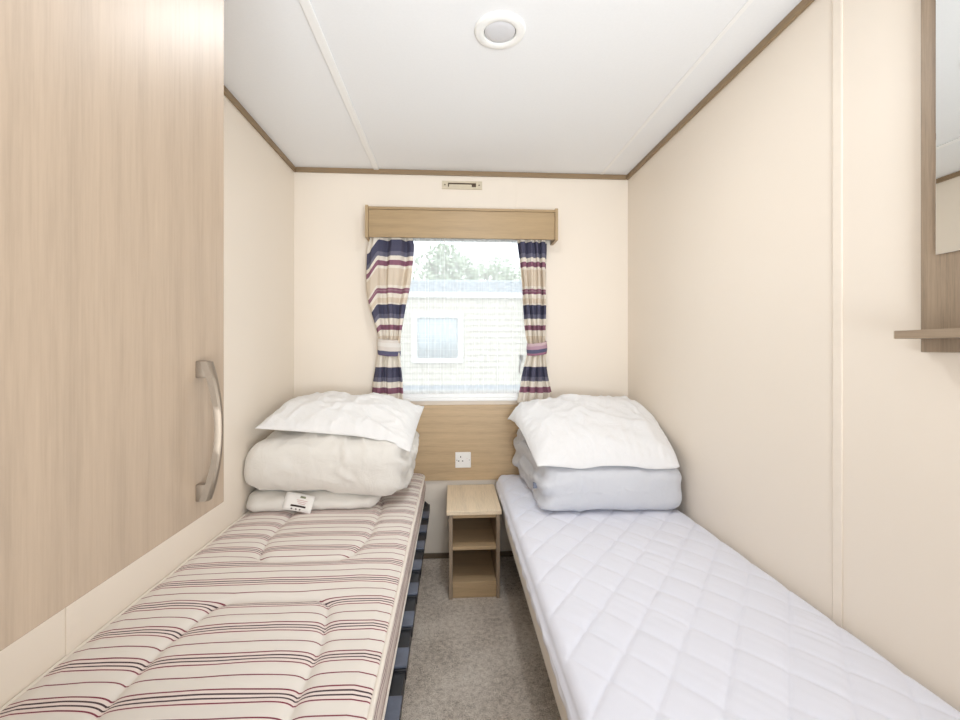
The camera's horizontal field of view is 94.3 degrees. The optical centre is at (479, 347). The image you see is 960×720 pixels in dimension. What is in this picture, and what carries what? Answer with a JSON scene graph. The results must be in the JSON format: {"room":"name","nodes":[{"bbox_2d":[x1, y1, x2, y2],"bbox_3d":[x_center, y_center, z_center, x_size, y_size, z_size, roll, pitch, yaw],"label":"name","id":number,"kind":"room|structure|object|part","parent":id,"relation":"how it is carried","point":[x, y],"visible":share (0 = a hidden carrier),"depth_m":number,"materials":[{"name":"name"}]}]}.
{"room":"mobile home bedroom","nodes":[
{"label":"mobile home bedroom","id":0,"kind":"room"},
{"bbox_2d":[0,95,293,707],"bbox_3d":[-0.937,0.090,0.684,0.060,2.147,3.480,0,0,-3],"label":"wall","id":1,"kind":"structure","parent":0,"point":[258,183],"depth_m":1.81,"materials":[{"name":"beige paint"}]},
{"bbox_2d":[65,598,79,655],"bbox_3d":[-0.925,0.104,1.012,0.003,2.120,0.038,0,0,-3],"label":"trim","id":2,"kind":"structure","parent":1,"relation":"attached to","point":[72,612],"depth_m":1.01,"materials":[{"name":"beige wood"}]},
{"bbox_2d":[0,0,223,650],"bbox_3d":[-0.594,-0.376,0.106,0.556,1.210,1.084,0,0,-3],"label":"upper cabinet","id":3,"kind":"object","parent":1,"relation":"attached to","point":[112,111],"visible":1,"depth_m":0.43,"materials":[{"name":"brown wood"}]},
{"bbox_3d":[-0.361,0.111,0.595,0.033,0.187,0.016,0,0,-3],"label":"handle","id":4,"kind":"part","parent":3,"relation":"part of","materials":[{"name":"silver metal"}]},
{"bbox_2d":[224,85,295,171],"bbox_3d":[-0.901,-0.970,0.687,0.012,0.027,3.480,0,0,-3],"label":"trim","id":5,"kind":"structure","parent":1,"relation":"attached to","point":[227,93],"depth_m":1.94,"materials":[{"name":"brown wood"}]},
{"bbox_2d":[294,172,627,552],"bbox_3d":[-0.087,0.090,2.509,1.979,2.147,0.060,0,0,-3],"label":"wall","id":6,"kind":"structure","parent":0,"point":[336,336],"depth_m":2.47,"materials":[{"name":"beige paint"}]},
{"bbox_2d":[296,167,625,179],"bbox_3d":[-0.085,-0.970,2.473,1.835,0.027,0.012,0,0,-3],"label":"trim","id":7,"kind":"structure","parent":6,"relation":"attached to","point":[298,169],"depth_m":2.47,"materials":[{"name":"brown wood"}]},
{"bbox_2d":[365,205,557,244],"bbox_3d":[-0.095,-0.663,2.417,1.022,0.171,0.124,0,0,-3],"label":"pelmet","id":8,"kind":"object","parent":6,"relation":"attached to","point":[380,221],"visible":0.97,"depth_m":2.36,"materials":[{"name":"brown wood"}]},
{"bbox_2d":[366,237,413,399],"bbox_3d":[-0.481,-0.165,2.385,0.255,0.933,0.054,0,0,0],"label":"curtain","id":9,"kind":"object","parent":8,"relation":"hanging from","point":[389,265],"visible":0.88,"depth_m":2.38,"materials":[{"name":"fabric"}]},
{"bbox_2d":[377,338,400,355],"bbox_3d":[-0.488,-0.006,2.391,0.126,0.102,0.080,0,0,-3],"label":"tieback","id":10,"kind":"object","parent":9,"relation":"attached to","point":[384,347],"visible":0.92,"depth_m":2.36,"materials":[{"name":"beige fabric"}]},
{"bbox_2d":[517,240,551,402],"bbox_3d":[0.303,-0.165,2.437,0.206,0.933,0.052,0,0,-3],"label":"curtain","id":11,"kind":"object","parent":8,"relation":"hanging from","point":[535,384],"visible":0.88,"depth_m":2.42,"materials":[{"name":"fabric"}]},
{"bbox_2d":[527,341,546,355],"bbox_3d":[0.312,0.001,2.439,0.114,0.084,0.080,0,0,-3],"label":"tieback","id":12,"kind":"object","parent":11,"relation":"attached to","point":[536,349],"visible":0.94,"depth_m":2.40,"materials":[{"name":"multicoloured fabric"}]},
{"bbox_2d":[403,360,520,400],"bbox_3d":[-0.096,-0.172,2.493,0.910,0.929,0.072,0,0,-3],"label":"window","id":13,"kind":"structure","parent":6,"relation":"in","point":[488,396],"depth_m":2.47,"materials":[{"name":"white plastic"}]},
{"bbox_3d":[-0.095,0.284,2.473,0.910,0.018,0.032,0,0,-3],"label":"sill","id":14,"kind":"part","parent":13,"relation":"part of","materials":[{"name":"white plastic"}]},
{"bbox_2d":[442,181,481,189],"bbox_3d":[-0.100,-0.905,2.474,0.223,0.044,0.010,0,0,-3],"label":"air vent","id":15,"kind":"object","parent":6,"relation":"in","point":[466,185],"visible":1,"depth_m":2.47,"materials":[{"name":"beige plastic"}]},
{"bbox_2d":[414,404,519,480],"bbox_3d":[-0.084,0.524,2.471,1.851,0.416,0.016,0,0,-3],"label":"headboard","id":16,"kind":"object","parent":6,"relation":"attached to","point":[484,431],"visible":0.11,"depth_m":2.46,"materials":[{"name":"brown wood"}]},
{"bbox_2d":[455,452,470,467],"bbox_3d":[-0.093,0.618,2.457,0.086,0.086,0.013,0,0,-3],"label":"wall socket","id":17,"kind":"object","parent":16,"relation":"attached to","point":[462,459],"visible":1,"depth_m":2.45,"materials":[{"name":"white plastic"}]},
{"bbox_2d":[423,551,512,558],"bbox_3d":[-0.085,1.150,2.473,1.859,0.028,0.012,0,0,-3],"label":"baseboard","id":18,"kind":"structure","parent":6,"relation":"attached to","point":[502,553],"depth_m":2.46,"materials":[{"name":"brown wood"}]},
{"bbox_2d":[400,238,526,393],"bbox_3d":[-0.097,-0.187,2.457,0.825,0.878,0.010,0,0,-3],"label":"window","id":19,"kind":"structure","parent":0,"point":[463,332],"depth_m":2.46,"materials":[{"name":"clear glass"}]},
{"bbox_2d":[401,556,560,719],"bbox_3d":[0.019,1.189,0.773,1.979,0.050,3.540,0,0,-3],"label":"floor","id":20,"kind":"structure","parent":0,"point":[474,658],"depth_m":1.67,"materials":[{"name":"beige carpet"}]},
{"bbox_2d":[384,501,429,719],"bbox_3d":[-0.573,0.990,1.465,0.731,0.349,1.834,0,0,-3],"label":"frame","id":21,"kind":"object","parent":20,"relation":"on","point":[397,687],"visible":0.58,"depth_m":1.29,"materials":[{"name":"metal"}]},
{"bbox_2d":[0,473,425,719],"bbox_3d":[-0.596,0.741,1.473,0.723,0.142,1.914,0,0,-3],"label":"mattress","id":22,"kind":"object","parent":21,"relation":"on","point":[287,614],"visible":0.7,"depth_m":1.06,"materials":[{"name":"beige fabric"}]},
{"bbox_2d":[246,489,381,513],"bbox_3d":[-0.713,0.627,2.107,0.548,0.119,0.602,0,0,-3],"label":"folded blanket","id":23,"kind":"object","parent":22,"relation":"on","point":[258,500],"visible":0.38,"depth_m":1.84,"materials":[{"name":"fabric"}]},
{"bbox_2d":[244,430,418,495],"bbox_3d":[-0.641,0.484,2.111,0.708,0.322,0.631,0,0,-3],"label":"duvet","id":24,"kind":"object","parent":23,"relation":"on","point":[290,461],"visible":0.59,"depth_m":1.82,"materials":[{"name":"white fabric"}]},
{"bbox_2d":[256,391,423,451],"bbox_3d":[-0.611,0.324,2.090,0.666,0.228,0.514,0,0,-3],"label":"pillow","id":25,"kind":"object","parent":24,"relation":"on","point":[376,416],"visible":1,"depth_m":1.93,"materials":[{"name":"white fabric"}]},
{"bbox_2d":[446,484,501,599],"bbox_3d":[-0.039,0.959,2.256,0.256,0.410,0.401,0,0,-3],"label":"bedside table","id":26,"kind":"object","parent":20,"relation":"on","point":[473,511],"visible":1,"depth_m":2.16,"materials":[{"name":"brown wood"}]},
{"bbox_3d":[-0.147,0.968,2.254,0.016,0.392,0.393,0,0,-3],"label":"panel","id":27,"kind":"part","parent":26,"relation":"part of","materials":[{"name":"brown wood"}]},
{"bbox_3d":[-0.027,0.784,2.091,0.203,0.024,0.014,0,0,-3],"label":"rail","id":28,"kind":"part","parent":26,"relation":"part of","materials":[{"name":"brown wood"}]},
{"bbox_2d":[453,518,495,549],"bbox_3d":[-0.037,0.934,2.262,0.203,0.016,0.372,0,0,-3],"label":"shelf","id":29,"kind":"object","parent":26,"relation":"attached to","point":[468,533],"depth_m":2.21,"materials":[{"name":"brown wood"}]},
{"bbox_2d":[453,549,495,585],"bbox_3d":[-0.037,1.098,2.262,0.203,0.016,0.372,0,0,-3],"label":"shelf","id":30,"kind":"object","parent":26,"relation":"attached to","point":[470,567],"depth_m":2.20,"materials":[{"name":"brown wood"}]},
{"bbox_3d":[0.073,0.968,2.267,0.016,0.392,0.393,0,0,-3],"label":"panel","id":31,"kind":"part","parent":26,"relation":"part of","materials":[{"name":"brown wood"}]},
{"bbox_3d":[0.531,1.006,1.542,0.697,0.315,1.854,0,0,-3],"label":"frame","id":32,"kind":"object","parent":20,"relation":"on","visible":0},
{"bbox_2d":[498,496,567,719],"bbox_3d":[0.520,0.775,1.541,0.740,0.142,1.890,0,0,-3],"label":"mattress","id":33,"kind":"object","parent":32,"relation":"on","point":[562,711],"visible":0.13,"depth_m":1.25,"materials":[{"name":"beige fabric"}]},
{"bbox_2d":[496,474,959,719],"bbox_3d":[0.519,0.723,1.541,0.771,0.078,1.916,0,0,-3],"label":"protector","id":34,"kind":"object","parent":33,"relation":"on","point":[647,614],"visible":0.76,"depth_m":1.08,"materials":[{"name":"white fabric"}]},
{"bbox_2d":[512,429,681,511],"bbox_3d":[0.522,0.551,2.156,0.665,0.286,0.675,0,0,-3],"label":"duvet","id":35,"kind":"object","parent":34,"relation":"on","point":[627,488],"visible":0.56,"depth_m":1.84,"materials":[{"name":"white fabric"}]},
{"bbox_2d":[508,394,679,468],"bbox_3d":[0.511,0.368,2.125,0.699,0.275,0.580,0,0,-3],"label":"pillow","id":36,"kind":"object","parent":35,"relation":"on","point":[575,431],"visible":1,"depth_m":1.95,"materials":[{"name":"white fabric"}]},
{"bbox_2d":[224,0,801,174],"bbox_3d":[0.019,-1.008,0.773,1.979,0.050,3.540,0,0,-3],"label":"ceiling","id":37,"kind":"structure","parent":0,"point":[583,77],"depth_m":1.60,"materials":[{"name":"white paint"}]},
{"bbox_2d":[299,0,378,169],"bbox_3d":[-0.463,-0.980,0.707,0.030,0.007,3.468,0,0,-3],"label":"trim","id":38,"kind":"structure","parent":37,"relation":"attached to","point":[306,5],"depth_m":1.57,"materials":[{"name":"white plastic"}]},
{"bbox_2d":[474,11,525,48],"bbox_3d":[0.062,-0.977,1.376,0.158,0.012,0.158,0,0,-3],"label":"recessed light","id":39,"kind":"object","parent":37,"relation":"in","point":[496,29],"visible":1,"depth_m":1.36,"materials":[{"name":"white plastic"}]},
{"bbox_2d":[601,0,753,173],"bbox_3d":[0.794,-0.982,0.783,0.016,0.002,3.468,0,0,-3],"label":"trim","id":40,"kind":"structure","parent":37,"relation":"attached to","point":[746,5],"depth_m":1.59,"materials":[{"name":"white plastic"}]},
{"bbox_2d":[628,0,959,711],"bbox_3d":[0.978,0.090,0.801,0.060,2.147,3.480,0,0,-3],"label":"wall","id":41,"kind":"structure","parent":0,"point":[730,220],"depth_m":1.24,"materials":[{"name":"beige paint"}]},
{"bbox_2d":[626,0,814,179],"bbox_3d":[0.942,-0.970,0.798,0.012,0.027,3.480,0,0,-3],"label":"trim","id":42,"kind":"structure","parent":41,"relation":"attached to","point":[803,4],"depth_m":1.58,"materials":[{"name":"brown wood"}]},
{"bbox_2d":[832,0,842,627],"bbox_3d":[0.925,0.104,1.152,0.004,2.120,0.029,0,0,-3],"label":"trim","id":43,"kind":"structure","parent":41,"relation":"attached to","point":[837,5],"depth_m":1.15,"materials":[{"name":"beige plastic"}]},
{"bbox_2d":[893,0,959,352],"bbox_3d":[0.919,-0.444,0.645,0.077,0.905,0.576,0,0,-3],"label":"wall mirror","id":44,"kind":"object","parent":41,"relation":"attached to","point":[940,19],"visible":1,"depth_m":0.89,"materials":[{"name":"brown wood"}]},
{"bbox_2d":[894,328,959,338],"bbox_3d":[0.911,-0.028,0.643,0.060,0.017,0.574,0,0,-3],"label":"shelf","id":45,"kind":"object","parent":44,"relation":"attached to","point":[925,333],"depth_m":0.87,"materials":[{"name":"brown wood"}]},
{"bbox_2d":[936,0,959,254],"bbox_3d":[0.939,-0.522,0.652,0.004,0.668,0.498,0,0,-3],"label":"mirror glass","id":46,"kind":"object","parent":44,"relation":"attached to","point":[947,11],"depth_m":0.88,"materials":[{"name":"silver metal"}]}
]}

